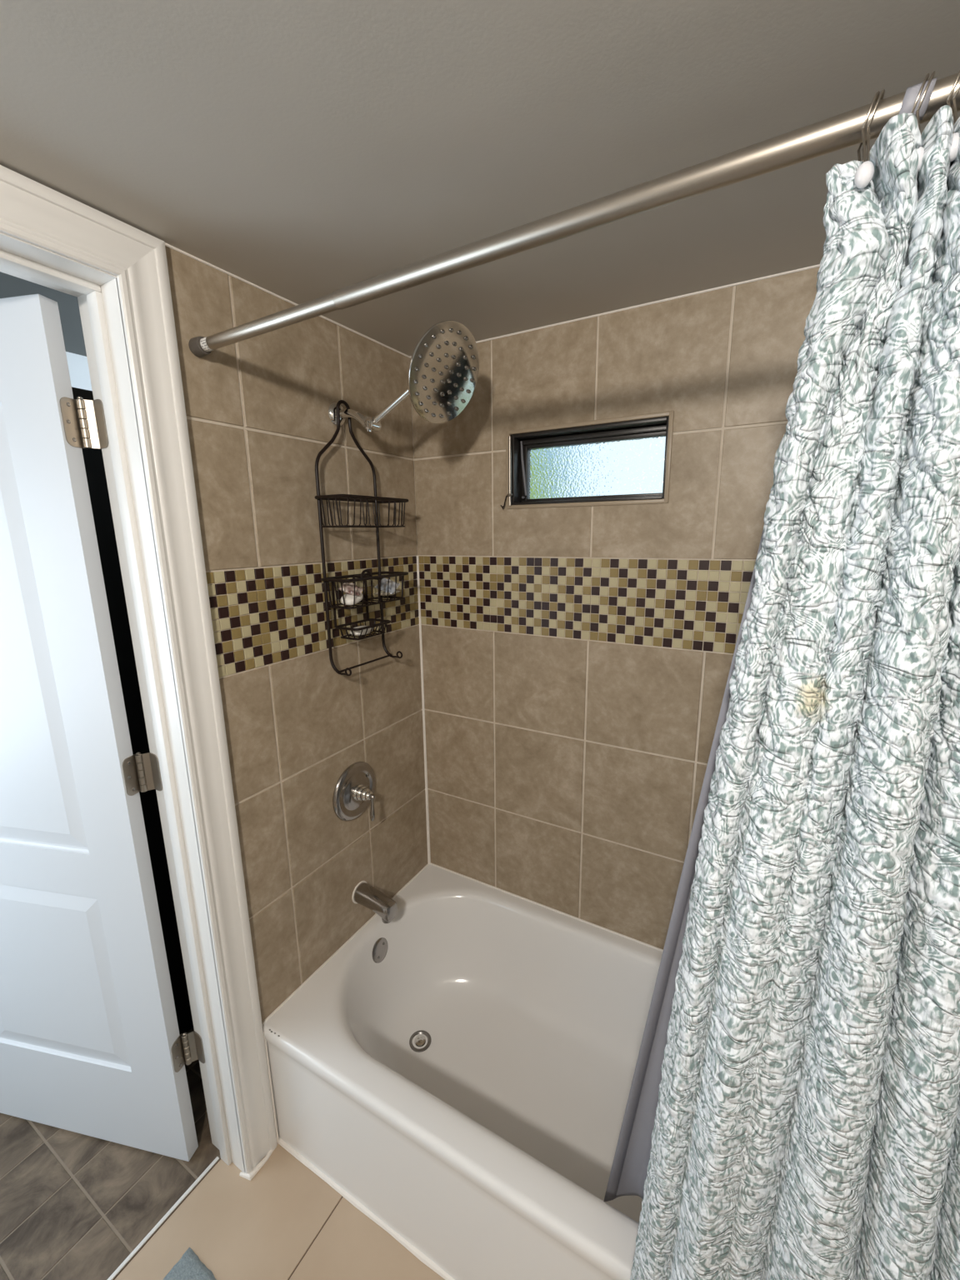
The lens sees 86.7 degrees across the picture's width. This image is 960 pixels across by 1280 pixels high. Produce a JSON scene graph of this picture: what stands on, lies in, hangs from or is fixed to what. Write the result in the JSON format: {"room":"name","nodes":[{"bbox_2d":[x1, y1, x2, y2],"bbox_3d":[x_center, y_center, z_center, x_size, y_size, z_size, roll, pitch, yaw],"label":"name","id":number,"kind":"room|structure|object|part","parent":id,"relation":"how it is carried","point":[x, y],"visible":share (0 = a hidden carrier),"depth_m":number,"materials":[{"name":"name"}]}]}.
{"room":"bathroom","nodes":[
{"label":"bathroom","id":0,"kind":"room"},
{"bbox_2d":[0,271,86,356],"bbox_3d":[-1.640,-0.835,0.613,1.210,0.100,3.300,6,14,29],"label":"ceiling","id":1,"kind":"structure","parent":0,"point":[11,286],"depth_m":1.46,"materials":[{"name":"grey paint"}]},
{"bbox_2d":[65,351,92,390],"bbox_3d":[-2.107,0.237,1.124,0.100,2.397,3.300,6,14,29],"label":"wall","id":2,"kind":"structure","parent":0,"point":[77,364],"depth_m":1.89,"materials":[{"name":"white paint"}]},
{"bbox_2d":[0,1027,444,1279],"bbox_3d":[-0.913,1.571,0.659,2.873,0.050,3.200,6,14,29],"label":"floor","id":3,"kind":"structure","parent":0,"point":[74,1206],"depth_m":1.25,"materials":[{"name":"tile"}]},
{"bbox_2d":[107,1156,219,1279],"bbox_3d":[-0.887,1.460,1.054,0.009,0.004,0.738,6,14,29],"label":"trim","id":4,"kind":"structure","parent":3,"relation":"on","point":[152,1232],"depth_m":1.24,"materials":[{"name":"white paint"}]},
{"bbox_2d":[162,1247,216,1279],"bbox_3d":[-0.482,1.502,0.799,0.753,0.014,0.503,6,14,29],"label":"bath mat","id":5,"kind":"object","parent":3,"relation":"on","point":[189,1267],"visible":1,"depth_m":1.15,"materials":[{"name":"grey fabric"}]},
{"bbox_2d":[262,864,662,1279],"bbox_3d":[0.281,1.194,1.312,1.532,0.386,0.760,6,14,29],"label":"bathtub","id":6,"kind":"object","parent":3,"relation":"on","point":[462,1067],"visible":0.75,"depth_m":1.40,"materials":[{"name":"white ceramic"}]},
{"bbox_3d":[-0.330,1.011,1.659,0.033,0.074,0.074,6,14,29],"label":"overflow plate","id":7,"kind":"part","parent":6,"relation":"part of","materials":[{"name":"silver metal"}]},
{"bbox_2d":[165,245,428,1022],"bbox_3d":[-0.864,0.345,0.831,0.143,2.276,2.400,6,14,29],"label":"wall","id":8,"kind":"structure","parent":0,"point":[258,422],"depth_m":1.33,"materials":[{"name":"tile"}]},
{"bbox_2d":[0,294,204,1161],"bbox_3d":[-1.103,0.365,1.226,0.768,2.062,0.053,2,12,11],"label":"door","id":9,"kind":"structure","parent":8,"relation":"in","point":[92,1044],"depth_m":1.18,"materials":[{"name":"white paint"}]},
{"bbox_2d":[0,232,244,1172],"bbox_3d":[-0.875,0.435,0.828,0.144,2.102,0.788,6,14,29],"label":"trim","id":10,"kind":"structure","parent":8,"relation":"attached to","point":[96,290],"depth_m":1.06,"materials":[{"name":"white paint"}]},
{"bbox_2d":[0,165,277,1173],"bbox_3d":[-0.806,0.408,0.782,0.022,2.172,0.924,6,14,29],"label":"trim","id":11,"kind":"structure","parent":8,"relation":"attached to","point":[32,212],"depth_m":1.03,"materials":[{"name":"white paint"}]},
{"bbox_2d":[332,761,374,821],"bbox_3d":[-0.348,0.466,1.536,0.085,0.180,0.180,6,14,29],"label":"shower valve","id":12,"kind":"object","parent":8,"relation":"attached to","point":[353,792],"visible":1,"depth_m":1.52,"materials":[{"name":"silver metal"}]},
{"bbox_3d":[-0.323,0.501,1.522,0.022,0.079,0.026,6,14,29],"label":"lever","id":13,"kind":"part","parent":12,"relation":"part of","materials":[{"name":"silver metal"}]},
{"bbox_2d":[351,880,397,923],"bbox_3d":[-0.327,0.822,1.594,0.134,0.092,0.071,6,14,29],"label":"tub spout","id":14,"kind":"object","parent":8,"relation":"attached to","point":[364,894],"visible":1,"depth_m":1.57,"materials":[{"name":"silver metal"}]},
{"bbox_2d":[327,320,479,432],"bbox_3d":[-0.212,-0.621,1.245,0.405,0.204,0.214,6,14,29],"label":"shower","id":15,"kind":"object","parent":8,"relation":"attached to","point":[443,369],"visible":0.98,"depth_m":1.17,"materials":[{"name":"silver metal"}]},
{"bbox_3d":[-0.328,-0.576,1.327,0.115,0.060,0.022,7,14,32],"label":"arm","id":16,"kind":"part","parent":15,"relation":"part of","materials":[{"name":"silver metal"}]},
{"bbox_2d":[315,400,409,676],"bbox_3d":[-0.310,-0.277,1.394,0.107,0.716,0.271,6,14,29],"label":"shower caddy","id":17,"kind":"object","parent":15,"relation":"hanging from","point":[376,500],"visible":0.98,"depth_m":1.37,"materials":[{"name":"black metal"}]},
{"bbox_2d":[340,593,362,604],"bbox_3d":[-0.340,-0.111,1.350,0.048,0.032,0.069,6,14,29],"label":"soap bar","id":18,"kind":"object","parent":17,"relation":"in","point":[348,598],"visible":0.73,"depth_m":1.33,"materials":[{"name":"white"}]},
{"bbox_2d":[338,582,364,595],"bbox_3d":[-0.341,-0.134,1.347,0.061,0.034,0.043,0,12,4],"label":"wrapper","id":19,"kind":"object","parent":18,"relation":"on","point":[348,588],"visible":0.93,"depth_m":1.33,"materials":[{"name":"pink plastic"}]},
{"bbox_2d":[349,625,372,635],"bbox_3d":[-0.329,-0.026,1.410,0.045,0.021,0.076,6,14,29],"label":"soap bar","id":20,"kind":"object","parent":17,"relation":"in","point":[356,632],"visible":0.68,"depth_m":1.39,"materials":[{"name":"white"}]},
{"bbox_2d":[315,494,409,527],"bbox_3d":[-0.311,-0.346,1.380,0.107,0.079,0.271,6,14,29],"label":"basket","id":21,"kind":"object","parent":17,"relation":"on","point":[376,500],"depth_m":1.34,"materials":[{"name":"black metal"}]},
{"bbox_3d":[-0.324,-0.044,1.421,0.089,0.007,0.149,6,14,29],"label":"soap dish","id":22,"kind":"part","parent":17,"relation":"part of","materials":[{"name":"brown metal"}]},
{"bbox_2d":[320,569,408,609],"bbox_3d":[-0.312,-0.150,1.417,0.104,0.094,0.258,6,14,29],"label":"basket","id":23,"kind":"object","parent":17,"relation":"on","point":[363,577],"depth_m":1.38,"materials":[{"name":"black metal"}]},
{"bbox_2d":[373,590,399,595],"bbox_3d":[-0.271,-0.138,1.484,0.056,0.017,0.060,8,15,37],"label":"sachet","id":24,"kind":"object","parent":17,"relation":"in","point":[382,593],"visible":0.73,"depth_m":1.47,"materials":[{"name":"grey plastic"}]},
{"bbox_2d":[374,578,399,594],"bbox_3d":[-0.269,-0.158,1.477,0.065,0.044,0.040,3,13,19],"label":"wrapper","id":25,"kind":"object","parent":24,"relation":"on","point":[384,581],"visible":0.84,"depth_m":1.47,"materials":[{"name":"plastic"}]},
{"bbox_3d":[-0.193,-0.592,1.244,0.198,0.118,0.022,6,14,27],"label":"extension arm","id":26,"kind":"part","parent":15,"relation":"part of","materials":[{"name":"silver metal"}]},
{"bbox_3d":[-0.080,-0.610,1.170,0.102,0.197,0.214,6,14,29],"label":"head plate","id":27,"kind":"part","parent":15,"relation":"part of","materials":[{"name":"silver metal"}]},
{"bbox_2d":[188,72,959,357],"bbox_3d":[0.086,-0.526,0.654,1.516,0.050,0.035,6,14,29],"label":"curtain rod","id":28,"kind":"object","parent":8,"relation":"attached to","point":[842,131],"visible":1,"depth_m":0.60,"materials":[{"name":"silver metal"}]},
{"bbox_2d":[603,77,937,1201],"bbox_3d":[0.492,0.350,0.685,0.624,1.767,0.168,6,14,29],"label":"liner","id":29,"kind":"object","parent":28,"relation":"hanging from","point":[628,1172],"visible":0.16,"depth_m":0.89,"materials":[{"name":"grey"}]},
{"bbox_2d":[630,105,959,1279],"bbox_3d":[0.467,0.476,0.569,0.563,1.854,0.094,6,14,29],"label":"shower curtain","id":30,"kind":"object","parent":28,"relation":"hanging from","point":[807,1122],"visible":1,"depth_m":0.54,"materials":[{"name":"fabric"}]},
{"bbox_2d":[854,89,884,188],"bbox_3d":[0.367,-0.467,0.480,0.016,0.098,0.078,7,14,32],"label":"curtain ring","id":31,"kind":"object","parent":28,"relation":"hanging from","point":[864,173],"visible":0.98,"depth_m":0.47,"materials":[{"name":"silver metal"}]},
{"bbox_2d":[910,70,934,171],"bbox_3d":[0.398,-0.464,0.463,0.016,0.099,0.077,7,14,32],"label":"curtain ring","id":32,"kind":"object","parent":28,"relation":"hanging from","point":[921,150],"visible":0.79,"depth_m":0.46,"materials":[{"name":"silver metal"}]},
{"bbox_2d":[946,70,959,162],"bbox_3d":[0.420,-0.463,0.451,0.016,0.097,0.077,7,14,32],"label":"curtain ring","id":33,"kind":"object","parent":28,"relation":"hanging from","point":[954,147],"visible":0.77,"depth_m":0.44,"materials":[{"name":"silver metal"}]},
{"bbox_2d":[0,0,959,356],"bbox_3d":[-0.200,-0.635,0.166,1.763,0.100,2.500,6,14,29],"label":"ceiling","id":34,"kind":"structure","parent":0,"point":[302,151],"depth_m":0.68,"materials":[{"name":"paint"}]},
{"bbox_2d":[410,266,819,949],"bbox_3d":[0.470,0.182,1.510,1.763,2.276,0.143,6,14,29],"label":"wall","id":35,"kind":"structure","parent":0,"point":[577,661],"depth_m":1.47,"materials":[{"name":"tile"}]},
{"bbox_2d":[165,242,819,1279],"bbox_3d":[0.236,0.329,1.093,1.534,2.186,0.862,6,14,29],"label":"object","id":36,"kind":"structure","parent":35,"relation":"attached to","point":[422,1257],"depth_m":1.34,"materials":[{"name":"white"}]},
{"bbox_2d":[500,410,674,509],"bbox_3d":[0.294,-0.487,1.428,0.476,0.222,0.116,6,14,29],"label":"window","id":37,"kind":"structure","parent":35,"relation":"in","point":[626,460],"depth_m":1.42,"materials":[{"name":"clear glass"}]},
{"bbox_3d":[0.087,-0.494,1.490,0.017,0.193,0.017,6,14,29],"label":"crank rod","id":38,"kind":"part","parent":37,"relation":"part of","materials":[{"name":"silver metal"}]},
{"bbox_3d":[0.131,-0.507,1.519,0.022,0.165,0.014,6,14,29],"label":"stay arm","id":39,"kind":"part","parent":37,"relation":"part of","materials":[{"name":"grey paint"}]},
{"bbox_3d":[0.311,-0.489,1.439,0.423,0.181,0.039,6,14,29],"label":"sash","id":40,"kind":"part","parent":37,"relation":"part of","materials":[{"name":"brown metal"}]},
{"bbox_3d":[0.319,-0.482,1.443,0.400,0.148,0.004,6,14,29],"label":"glass pane","id":41,"kind":"part","parent":37,"relation":"part of","materials":[{"name":"white"}]}
]}

